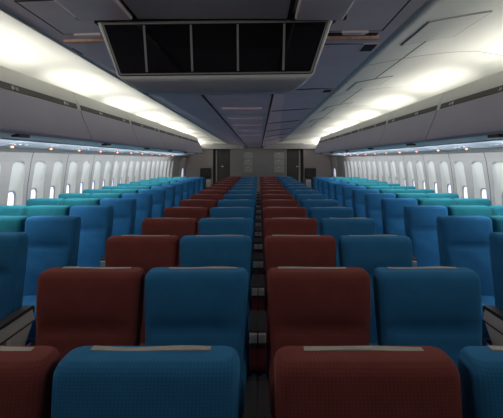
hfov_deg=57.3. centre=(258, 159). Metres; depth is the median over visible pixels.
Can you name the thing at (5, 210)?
seat
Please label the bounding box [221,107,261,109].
sign
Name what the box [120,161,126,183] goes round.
window
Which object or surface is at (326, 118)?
access panel
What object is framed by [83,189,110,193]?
seat
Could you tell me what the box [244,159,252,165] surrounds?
locker
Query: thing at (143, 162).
window
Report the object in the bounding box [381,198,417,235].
seat
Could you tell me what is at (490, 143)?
unit
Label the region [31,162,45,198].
window
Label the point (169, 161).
window
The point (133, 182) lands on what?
seat
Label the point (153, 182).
seat
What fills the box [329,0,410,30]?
ceiling hatch
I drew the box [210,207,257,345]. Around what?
seat
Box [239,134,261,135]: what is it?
sign
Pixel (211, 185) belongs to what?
seat
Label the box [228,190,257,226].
seat
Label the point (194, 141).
bin
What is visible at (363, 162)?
window
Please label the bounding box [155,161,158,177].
window
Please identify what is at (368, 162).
window
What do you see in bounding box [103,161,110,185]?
window
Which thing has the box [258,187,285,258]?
seat
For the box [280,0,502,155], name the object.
ceiling
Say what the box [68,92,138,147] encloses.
bin
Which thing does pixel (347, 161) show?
window
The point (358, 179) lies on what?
seat
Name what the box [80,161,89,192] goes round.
window
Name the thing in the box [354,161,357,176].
window
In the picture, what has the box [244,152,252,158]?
locker
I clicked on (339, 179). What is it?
seat
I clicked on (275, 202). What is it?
seat
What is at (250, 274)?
seat cushion
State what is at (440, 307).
seat
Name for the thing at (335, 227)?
seat
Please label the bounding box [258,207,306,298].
seat
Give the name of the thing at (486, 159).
wall
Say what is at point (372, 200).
seat
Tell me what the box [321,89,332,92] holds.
ceiling vent
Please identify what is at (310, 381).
seat
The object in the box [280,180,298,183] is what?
seat
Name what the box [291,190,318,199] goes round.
seat
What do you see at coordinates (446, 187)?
window
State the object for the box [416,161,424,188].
window
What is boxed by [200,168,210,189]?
seat
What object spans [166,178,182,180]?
seat
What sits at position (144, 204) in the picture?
seat
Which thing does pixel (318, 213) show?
seat
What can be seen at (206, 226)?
seat
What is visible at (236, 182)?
seat
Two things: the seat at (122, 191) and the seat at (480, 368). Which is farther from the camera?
the seat at (122, 191)
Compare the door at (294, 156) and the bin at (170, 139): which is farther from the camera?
the door at (294, 156)
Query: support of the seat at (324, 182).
on the floor
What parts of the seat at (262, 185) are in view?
backrest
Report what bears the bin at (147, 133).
attached to the trim at (2, 141)
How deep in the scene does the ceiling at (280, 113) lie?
5.74 m
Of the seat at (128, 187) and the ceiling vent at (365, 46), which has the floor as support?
the seat at (128, 187)
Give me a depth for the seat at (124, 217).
5.34 m
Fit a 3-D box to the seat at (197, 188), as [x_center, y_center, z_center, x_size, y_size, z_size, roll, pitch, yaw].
[-1.618,1.034,11.188,0.482,1.152,0.697,0,0,0]
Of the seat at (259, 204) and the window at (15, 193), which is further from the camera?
the seat at (259, 204)
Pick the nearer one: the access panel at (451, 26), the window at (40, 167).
the access panel at (451, 26)
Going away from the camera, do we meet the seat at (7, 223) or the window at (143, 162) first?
the seat at (7, 223)
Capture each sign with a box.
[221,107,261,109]
[228,117,261,118]
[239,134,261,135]
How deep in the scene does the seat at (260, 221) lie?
7.06 m
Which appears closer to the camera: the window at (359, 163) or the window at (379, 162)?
the window at (379, 162)
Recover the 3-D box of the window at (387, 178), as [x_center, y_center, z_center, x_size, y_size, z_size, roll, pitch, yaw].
[2.879,0.440,10.197,0.152,0.840,0.351,0,0,0]
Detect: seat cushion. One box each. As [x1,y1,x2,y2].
[22,296,35,337]
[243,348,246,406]
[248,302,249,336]
[250,274,251,298]
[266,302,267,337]
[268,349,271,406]
[481,296,494,337]
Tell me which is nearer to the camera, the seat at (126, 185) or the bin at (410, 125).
the bin at (410, 125)
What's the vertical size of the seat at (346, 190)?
1.152 m
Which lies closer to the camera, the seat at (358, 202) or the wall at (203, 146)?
the seat at (358, 202)
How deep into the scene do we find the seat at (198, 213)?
4.48 m
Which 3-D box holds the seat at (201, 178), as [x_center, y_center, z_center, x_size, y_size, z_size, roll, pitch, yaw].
[-1.618,1.034,12.049,0.482,1.152,0.697,0,0,0]
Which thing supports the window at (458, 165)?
in the wall at (486, 159)
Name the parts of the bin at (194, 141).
door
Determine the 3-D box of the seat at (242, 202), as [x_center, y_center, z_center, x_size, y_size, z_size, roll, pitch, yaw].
[-0.242,1.039,5.128,0.474,1.142,0.697,0,0,0]
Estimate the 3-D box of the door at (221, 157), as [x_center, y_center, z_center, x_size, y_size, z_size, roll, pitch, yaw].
[-1.456,0.586,18.135,0.665,2.048,0.270,0,0,0]
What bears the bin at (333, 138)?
attached to the trim at (476, 145)
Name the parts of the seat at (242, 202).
backrest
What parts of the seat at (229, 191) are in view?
backrest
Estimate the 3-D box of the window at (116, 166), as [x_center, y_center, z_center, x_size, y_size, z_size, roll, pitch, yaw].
[-2.879,0.440,9.131,0.152,0.840,0.351,0,0,0]
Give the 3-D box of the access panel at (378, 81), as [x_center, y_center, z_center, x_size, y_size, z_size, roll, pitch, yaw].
[1.340,-0.930,5.600,0.420,0.091,0.600,0,0,0]
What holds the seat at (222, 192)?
on the floor
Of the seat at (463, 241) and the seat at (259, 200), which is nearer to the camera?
the seat at (463, 241)
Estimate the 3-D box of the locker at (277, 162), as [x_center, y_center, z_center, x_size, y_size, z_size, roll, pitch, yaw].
[0.794,0.098,17.980,0.391,0.243,0.040,0,0,0]
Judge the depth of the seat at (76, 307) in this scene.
1.88 m
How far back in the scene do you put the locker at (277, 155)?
17.97 m
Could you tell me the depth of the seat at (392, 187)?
7.95 m
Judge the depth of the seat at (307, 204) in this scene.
5.34 m
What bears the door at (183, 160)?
in the wall at (7, 158)
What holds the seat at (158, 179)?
on the floor
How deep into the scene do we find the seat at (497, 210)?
4.52 m
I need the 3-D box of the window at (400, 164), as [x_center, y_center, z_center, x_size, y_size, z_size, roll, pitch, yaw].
[2.879,0.440,9.131,0.152,0.840,0.351,0,0,0]
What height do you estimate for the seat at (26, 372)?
1.142 m
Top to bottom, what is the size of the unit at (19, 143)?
0.074 m
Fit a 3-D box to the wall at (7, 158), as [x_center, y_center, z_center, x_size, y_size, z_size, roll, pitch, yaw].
[-2.809,0.730,7.700,0.158,1.780,20.600,0,0,0]
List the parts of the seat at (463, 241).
backrest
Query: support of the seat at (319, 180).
on the floor
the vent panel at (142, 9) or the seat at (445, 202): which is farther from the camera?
the seat at (445, 202)
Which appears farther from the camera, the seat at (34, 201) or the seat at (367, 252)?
the seat at (34, 201)
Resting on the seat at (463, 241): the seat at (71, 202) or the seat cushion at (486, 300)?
the seat cushion at (486, 300)
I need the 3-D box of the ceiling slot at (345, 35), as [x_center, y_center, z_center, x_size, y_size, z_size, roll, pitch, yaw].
[0.620,-0.840,3.087,0.400,0.037,0.175,0,0,0]
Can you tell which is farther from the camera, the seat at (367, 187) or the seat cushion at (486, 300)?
the seat at (367, 187)
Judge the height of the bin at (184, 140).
0.547 m
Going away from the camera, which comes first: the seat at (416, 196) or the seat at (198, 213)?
the seat at (198, 213)
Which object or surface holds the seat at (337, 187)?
on the floor
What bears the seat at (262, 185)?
on the floor
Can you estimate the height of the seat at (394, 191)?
1.152 m
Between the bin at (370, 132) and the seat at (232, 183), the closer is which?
the bin at (370, 132)
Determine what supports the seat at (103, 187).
on the floor
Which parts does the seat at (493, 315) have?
armrest, dark trim, inset panel, backrest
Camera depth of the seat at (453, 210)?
4.50 m
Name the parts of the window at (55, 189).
pane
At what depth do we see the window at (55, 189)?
6.58 m
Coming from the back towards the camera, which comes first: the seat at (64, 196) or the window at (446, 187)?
the window at (446, 187)
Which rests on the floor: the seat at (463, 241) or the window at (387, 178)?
the seat at (463, 241)
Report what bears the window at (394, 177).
in the wall at (486, 159)
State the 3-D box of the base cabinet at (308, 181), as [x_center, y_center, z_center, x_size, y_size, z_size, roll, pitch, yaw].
[1.898,1.181,17.594,0.180,0.859,0.312,0,0,0]
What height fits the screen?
0.398 m
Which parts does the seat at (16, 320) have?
backrest, dark trim, armrest, inset panel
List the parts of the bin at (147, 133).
door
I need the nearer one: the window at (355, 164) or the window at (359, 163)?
the window at (359, 163)
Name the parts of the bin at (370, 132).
door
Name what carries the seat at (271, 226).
on the floor
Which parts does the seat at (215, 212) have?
backrest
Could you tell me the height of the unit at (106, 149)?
0.074 m
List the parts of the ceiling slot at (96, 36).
trim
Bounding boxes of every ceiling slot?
[64,33,104,43]
[326,31,378,40]
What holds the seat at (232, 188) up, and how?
on the floor
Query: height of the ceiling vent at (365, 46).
0.016 m
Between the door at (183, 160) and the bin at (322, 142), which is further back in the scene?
the door at (183, 160)
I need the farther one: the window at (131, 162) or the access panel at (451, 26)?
the window at (131, 162)
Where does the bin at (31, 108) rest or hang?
attached to the trim at (2, 141)
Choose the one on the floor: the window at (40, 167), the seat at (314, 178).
the seat at (314, 178)
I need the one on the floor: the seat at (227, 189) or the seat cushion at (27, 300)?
the seat at (227, 189)
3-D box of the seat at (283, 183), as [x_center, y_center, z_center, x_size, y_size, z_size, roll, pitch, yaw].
[0.755,1.039,9.428,0.514,1.142,0.697,0,0,0]
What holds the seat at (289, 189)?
on the floor
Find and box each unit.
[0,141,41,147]
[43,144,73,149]
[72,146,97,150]
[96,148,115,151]
[401,148,420,151]
[419,146,445,150]
[443,144,474,149]
[475,141,502,146]
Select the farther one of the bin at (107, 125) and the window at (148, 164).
the window at (148, 164)
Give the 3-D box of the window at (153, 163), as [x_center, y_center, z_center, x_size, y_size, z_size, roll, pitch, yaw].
[-2.879,0.440,12.329,0.152,0.840,0.351,0,0,0]
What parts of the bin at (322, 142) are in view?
door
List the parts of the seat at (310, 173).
folded seat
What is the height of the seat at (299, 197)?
1.142 m
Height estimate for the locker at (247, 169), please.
0.246 m
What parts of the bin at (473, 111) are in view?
door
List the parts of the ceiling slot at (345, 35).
trim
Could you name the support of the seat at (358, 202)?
on the floor
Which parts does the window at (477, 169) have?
pane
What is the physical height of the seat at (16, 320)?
1.152 m
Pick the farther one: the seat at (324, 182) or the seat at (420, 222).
the seat at (324, 182)
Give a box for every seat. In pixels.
[0,205,27,215]
[0,216,27,231]
[0,232,34,345]
[0,346,60,417]
[22,216,80,345]
[26,198,63,206]
[26,205,70,341]
[36,267,144,359]
[51,345,239,417]
[58,193,90,199]
[63,198,99,206]
[69,205,113,266]
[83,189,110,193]
[90,193,121,199]
[100,198,136,235]
[102,186,126,189]
[105,235,178,345]
[111,189,137,193]
[117,184,138,186]
[122,193,152,234]
[127,186,150,190]
[130,181,149,184]
[138,189,165,217]
[139,184,160,187]
[142,218,196,266]
[144,266,256,417]
[149,178,165,180]
[150,181,169,185]
[151,186,175,209]
[162,184,183,206]
[164,207,208,234]
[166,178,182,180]
[170,181,189,199]
[178,180,195,199]
[179,199,216,217]
[180,235,257,417]
[184,178,199,193]
[189,177,203,189]
[190,194,222,206]
[198,218,257,361]
[199,190,226,199]
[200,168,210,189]
[205,187,229,193]
[210,184,232,189]
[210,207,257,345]
[215,182,234,186]
[218,180,236,183]
[218,199,257,273]
[223,194,257,252]
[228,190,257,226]
[231,187,257,233]
[234,184,257,211]
[236,182,257,236]
[238,180,257,212]
[257,267,370,417]
[258,180,278,202]
[258,182,280,218]
[258,184,282,211]
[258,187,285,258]
[258,190,288,239]
[258,194,292,278]
[258,199,298,273]
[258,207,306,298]
[258,218,317,337]
[258,235,335,417]
[274,346,461,417]
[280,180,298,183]
[282,182,302,186]
[284,184,306,189]
[287,187,311,193]
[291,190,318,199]
[295,194,326,206]
[301,199,337,217]
[305,168,315,189]
[309,207,353,234]
[313,177,327,189]
[317,178,333,193]
[320,218,375,266]
[322,180,338,198]
[327,181,346,199]
[334,178,350,180]
[334,184,355,206]
[339,235,411,345]
[342,186,365,208]
[347,181,366,184]
[351,178,367,180]
[352,189,378,217]
[356,184,377,186]
[364,193,395,234]
[366,186,390,189]
[368,181,387,183]
[373,266,481,368]
[378,184,399,186]
[379,189,406,194]
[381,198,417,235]
[391,186,415,190]
[395,193,426,199]
[403,205,447,266]
[407,189,434,193]
[417,198,453,206]
[427,193,458,198]
[436,216,494,345]
[447,205,491,216]
[453,198,490,205]
[458,345,502,417]
[482,232,502,345]
[489,205,502,215]
[489,216,502,231]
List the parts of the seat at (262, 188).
backrest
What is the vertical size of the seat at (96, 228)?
1.152 m
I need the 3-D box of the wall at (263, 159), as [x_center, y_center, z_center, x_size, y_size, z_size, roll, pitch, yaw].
[0.000,0.205,18.045,6.000,2.810,0.090,0,0,0]
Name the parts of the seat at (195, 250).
backrest, ashtray lid, arm panel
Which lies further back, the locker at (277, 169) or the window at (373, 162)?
the locker at (277, 169)
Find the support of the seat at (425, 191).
on the floor
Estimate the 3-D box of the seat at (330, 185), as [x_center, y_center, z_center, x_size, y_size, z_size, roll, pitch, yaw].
[1.618,1.034,9.469,0.482,1.152,0.697,0,0,0]
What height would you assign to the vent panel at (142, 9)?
0.039 m
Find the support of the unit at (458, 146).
attached to the trim at (476, 145)
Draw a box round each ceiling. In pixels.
[0,0,425,147]
[0,7,227,155]
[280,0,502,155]
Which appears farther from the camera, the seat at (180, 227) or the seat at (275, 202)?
the seat at (275, 202)
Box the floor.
[25,201,491,413]
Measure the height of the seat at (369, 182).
1.152 m
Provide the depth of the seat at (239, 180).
10.51 m
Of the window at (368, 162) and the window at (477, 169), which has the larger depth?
the window at (368, 162)
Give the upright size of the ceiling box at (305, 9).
0.065 m
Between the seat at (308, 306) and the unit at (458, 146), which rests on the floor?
the seat at (308, 306)
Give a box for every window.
[7,162,25,204]
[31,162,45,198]
[50,161,62,197]
[66,161,77,192]
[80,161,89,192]
[92,161,100,188]
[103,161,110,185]
[112,161,118,185]
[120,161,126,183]
[127,161,133,183]
[134,161,139,180]
[140,161,144,179]
[146,161,149,179]
[151,161,154,177]
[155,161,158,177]
[159,161,162,176]
[163,161,166,176]
[167,161,169,176]
[347,161,350,176]
[351,161,353,176]
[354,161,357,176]
[358,161,361,177]
[362,161,366,177]
[367,161,371,179]
[372,161,376,179]
[378,161,382,180]
[384,161,389,183]
[390,161,396,183]
[398,161,405,185]
[407,161,414,186]
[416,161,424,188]
[427,161,437,192]
[440,161,450,192]
[454,161,467,197]
[471,162,486,198]
[492,162,502,204]
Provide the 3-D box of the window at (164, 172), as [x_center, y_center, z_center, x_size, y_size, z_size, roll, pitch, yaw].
[-2.879,0.440,13.928,0.152,0.840,0.351,0,0,0]
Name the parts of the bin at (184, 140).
door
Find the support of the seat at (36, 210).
on the floor
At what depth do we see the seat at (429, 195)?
6.22 m
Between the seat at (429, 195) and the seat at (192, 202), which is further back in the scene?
the seat at (429, 195)
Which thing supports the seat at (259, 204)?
on the floor
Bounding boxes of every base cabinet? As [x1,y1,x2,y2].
[206,179,210,186]
[306,179,310,186]
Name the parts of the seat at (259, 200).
backrest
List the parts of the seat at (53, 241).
backrest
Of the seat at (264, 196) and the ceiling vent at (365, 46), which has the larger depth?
the seat at (264, 196)
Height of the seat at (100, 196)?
1.152 m
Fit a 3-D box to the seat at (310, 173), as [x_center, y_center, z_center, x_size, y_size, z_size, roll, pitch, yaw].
[2.017,0.962,17.899,0.450,1.297,0.199,0,0,0]
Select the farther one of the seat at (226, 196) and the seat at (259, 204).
the seat at (259, 204)
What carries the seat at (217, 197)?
on the floor
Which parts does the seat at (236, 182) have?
backrest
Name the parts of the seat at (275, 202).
backrest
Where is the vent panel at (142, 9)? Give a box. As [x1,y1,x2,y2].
[123,0,289,18]
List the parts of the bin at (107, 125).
door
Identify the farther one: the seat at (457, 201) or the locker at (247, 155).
the locker at (247, 155)
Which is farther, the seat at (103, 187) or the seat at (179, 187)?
the seat at (179, 187)
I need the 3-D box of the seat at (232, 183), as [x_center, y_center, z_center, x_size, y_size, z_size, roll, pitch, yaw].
[-0.753,1.039,9.428,0.514,1.142,0.697,0,0,0]
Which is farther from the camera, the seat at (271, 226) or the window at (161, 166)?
the window at (161, 166)
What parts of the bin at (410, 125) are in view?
door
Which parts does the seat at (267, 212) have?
backrest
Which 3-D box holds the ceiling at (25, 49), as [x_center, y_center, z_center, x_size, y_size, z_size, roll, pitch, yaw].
[-1.950,-0.589,7.710,1.560,0.889,20.620,0,0,0]
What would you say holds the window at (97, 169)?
in the wall at (7, 158)
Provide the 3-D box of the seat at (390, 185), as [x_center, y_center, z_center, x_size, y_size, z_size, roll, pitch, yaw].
[2.518,1.034,8.608,0.402,1.152,0.697,0,0,0]
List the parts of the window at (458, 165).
pane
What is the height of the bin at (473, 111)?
0.547 m
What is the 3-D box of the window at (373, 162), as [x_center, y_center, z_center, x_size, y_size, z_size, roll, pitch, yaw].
[2.879,0.440,11.263,0.152,0.840,0.351,0,0,0]
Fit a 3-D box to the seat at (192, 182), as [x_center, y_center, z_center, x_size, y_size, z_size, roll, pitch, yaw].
[-1.618,1.034,10.329,0.482,1.152,0.697,0,0,0]
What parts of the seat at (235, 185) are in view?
backrest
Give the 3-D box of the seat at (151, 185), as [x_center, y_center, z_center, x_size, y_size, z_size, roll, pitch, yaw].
[-2.088,1.034,8.608,0.402,1.152,0.697,0,0,0]
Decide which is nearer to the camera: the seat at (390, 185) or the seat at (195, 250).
the seat at (195, 250)
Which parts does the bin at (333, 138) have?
door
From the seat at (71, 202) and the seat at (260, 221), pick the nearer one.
the seat at (71, 202)
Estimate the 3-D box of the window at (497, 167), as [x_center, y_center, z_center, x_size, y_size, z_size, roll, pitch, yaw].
[2.879,0.440,5.400,0.152,0.840,0.351,0,0,0]
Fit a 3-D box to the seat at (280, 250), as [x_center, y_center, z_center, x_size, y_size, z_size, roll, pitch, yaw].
[0.232,1.039,2.549,0.474,1.142,0.697,0,0,0]
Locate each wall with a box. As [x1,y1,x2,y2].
[0,151,188,204]
[185,139,331,199]
[200,144,317,148]
[329,152,502,204]
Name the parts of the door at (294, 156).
post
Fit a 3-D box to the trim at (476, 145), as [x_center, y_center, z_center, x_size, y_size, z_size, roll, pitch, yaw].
[2.310,-0.187,8.645,0.500,0.106,11.550,0,0,0]
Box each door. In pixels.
[179,158,186,176]
[213,149,229,183]
[287,149,302,182]
[331,158,337,176]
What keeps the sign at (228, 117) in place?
attached to the ceiling at (280, 113)
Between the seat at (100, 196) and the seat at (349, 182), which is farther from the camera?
the seat at (349, 182)
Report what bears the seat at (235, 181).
on the floor
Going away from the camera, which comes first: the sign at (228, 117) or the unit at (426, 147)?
the unit at (426, 147)
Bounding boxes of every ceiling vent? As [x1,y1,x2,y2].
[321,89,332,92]
[357,43,379,51]
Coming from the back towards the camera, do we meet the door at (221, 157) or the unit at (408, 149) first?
the door at (221, 157)
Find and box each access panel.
[309,117,330,122]
[323,102,352,110]
[347,76,392,90]
[401,11,491,45]
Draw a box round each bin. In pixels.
[0,66,90,142]
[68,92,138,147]
[126,112,165,150]
[155,122,182,151]
[172,129,193,153]
[185,134,202,153]
[314,134,332,153]
[323,129,344,153]
[335,122,361,151]
[351,111,391,150]
[378,92,449,147]
[426,71,502,142]
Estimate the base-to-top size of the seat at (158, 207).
1.152 m
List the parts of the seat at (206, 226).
backrest, ashtray lid, arm panel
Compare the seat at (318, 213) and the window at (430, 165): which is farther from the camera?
the window at (430, 165)
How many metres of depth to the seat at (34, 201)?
5.36 m
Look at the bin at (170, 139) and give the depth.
9.46 m
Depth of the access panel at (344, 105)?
7.78 m
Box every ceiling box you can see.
[55,0,137,19]
[291,0,353,19]
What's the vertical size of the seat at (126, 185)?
1.152 m
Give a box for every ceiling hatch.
[14,0,100,33]
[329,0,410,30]
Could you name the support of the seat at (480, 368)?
on the floor
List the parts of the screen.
glass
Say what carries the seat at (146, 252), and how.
on the floor
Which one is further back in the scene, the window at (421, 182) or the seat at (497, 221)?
the window at (421, 182)
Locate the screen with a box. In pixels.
[94,19,335,94]
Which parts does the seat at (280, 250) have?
arm panel, ashtray lid, backrest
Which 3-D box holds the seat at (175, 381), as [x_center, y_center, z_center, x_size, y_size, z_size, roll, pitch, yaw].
[-0.242,1.039,0.829,0.474,1.142,0.697,0,0,0]
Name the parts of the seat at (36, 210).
backrest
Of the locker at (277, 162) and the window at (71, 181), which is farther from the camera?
the locker at (277, 162)
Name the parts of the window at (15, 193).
pane, frame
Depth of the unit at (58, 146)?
5.44 m
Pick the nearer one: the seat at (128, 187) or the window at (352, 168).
the seat at (128, 187)
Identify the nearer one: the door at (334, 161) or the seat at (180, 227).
the seat at (180, 227)
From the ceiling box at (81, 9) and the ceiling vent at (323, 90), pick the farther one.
the ceiling vent at (323, 90)
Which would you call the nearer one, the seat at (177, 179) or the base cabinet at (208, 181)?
the seat at (177, 179)
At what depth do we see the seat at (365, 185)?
8.81 m
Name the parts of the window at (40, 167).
pane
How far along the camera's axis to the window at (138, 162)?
10.87 m
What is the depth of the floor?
3.99 m
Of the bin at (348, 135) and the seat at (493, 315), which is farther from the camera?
the bin at (348, 135)
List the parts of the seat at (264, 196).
backrest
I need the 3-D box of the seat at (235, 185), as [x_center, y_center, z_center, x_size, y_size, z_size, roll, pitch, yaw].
[-0.242,1.039,8.569,0.474,1.142,0.697,0,0,0]
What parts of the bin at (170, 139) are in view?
door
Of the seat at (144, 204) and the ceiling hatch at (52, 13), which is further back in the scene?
the seat at (144, 204)
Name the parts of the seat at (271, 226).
arm panel, ashtray lid, backrest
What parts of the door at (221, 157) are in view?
post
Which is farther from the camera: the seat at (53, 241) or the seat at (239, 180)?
the seat at (239, 180)
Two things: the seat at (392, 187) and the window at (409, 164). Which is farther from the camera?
the window at (409, 164)
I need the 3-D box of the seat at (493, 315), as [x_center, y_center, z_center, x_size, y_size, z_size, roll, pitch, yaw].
[1.618,1.034,2.588,0.482,1.152,0.697,0,0,0]
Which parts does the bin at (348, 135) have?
door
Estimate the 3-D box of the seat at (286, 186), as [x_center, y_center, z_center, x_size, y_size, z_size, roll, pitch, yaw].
[0.755,1.039,8.569,0.514,1.142,0.697,0,0,0]
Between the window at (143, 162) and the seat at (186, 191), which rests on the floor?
the seat at (186, 191)
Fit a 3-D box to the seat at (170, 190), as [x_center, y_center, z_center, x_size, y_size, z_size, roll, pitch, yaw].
[-1.618,1.034,7.748,0.482,1.152,0.697,0,0,0]
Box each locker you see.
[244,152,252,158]
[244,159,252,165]
[244,166,252,172]
[274,152,283,158]
[274,159,283,165]
[274,166,283,172]

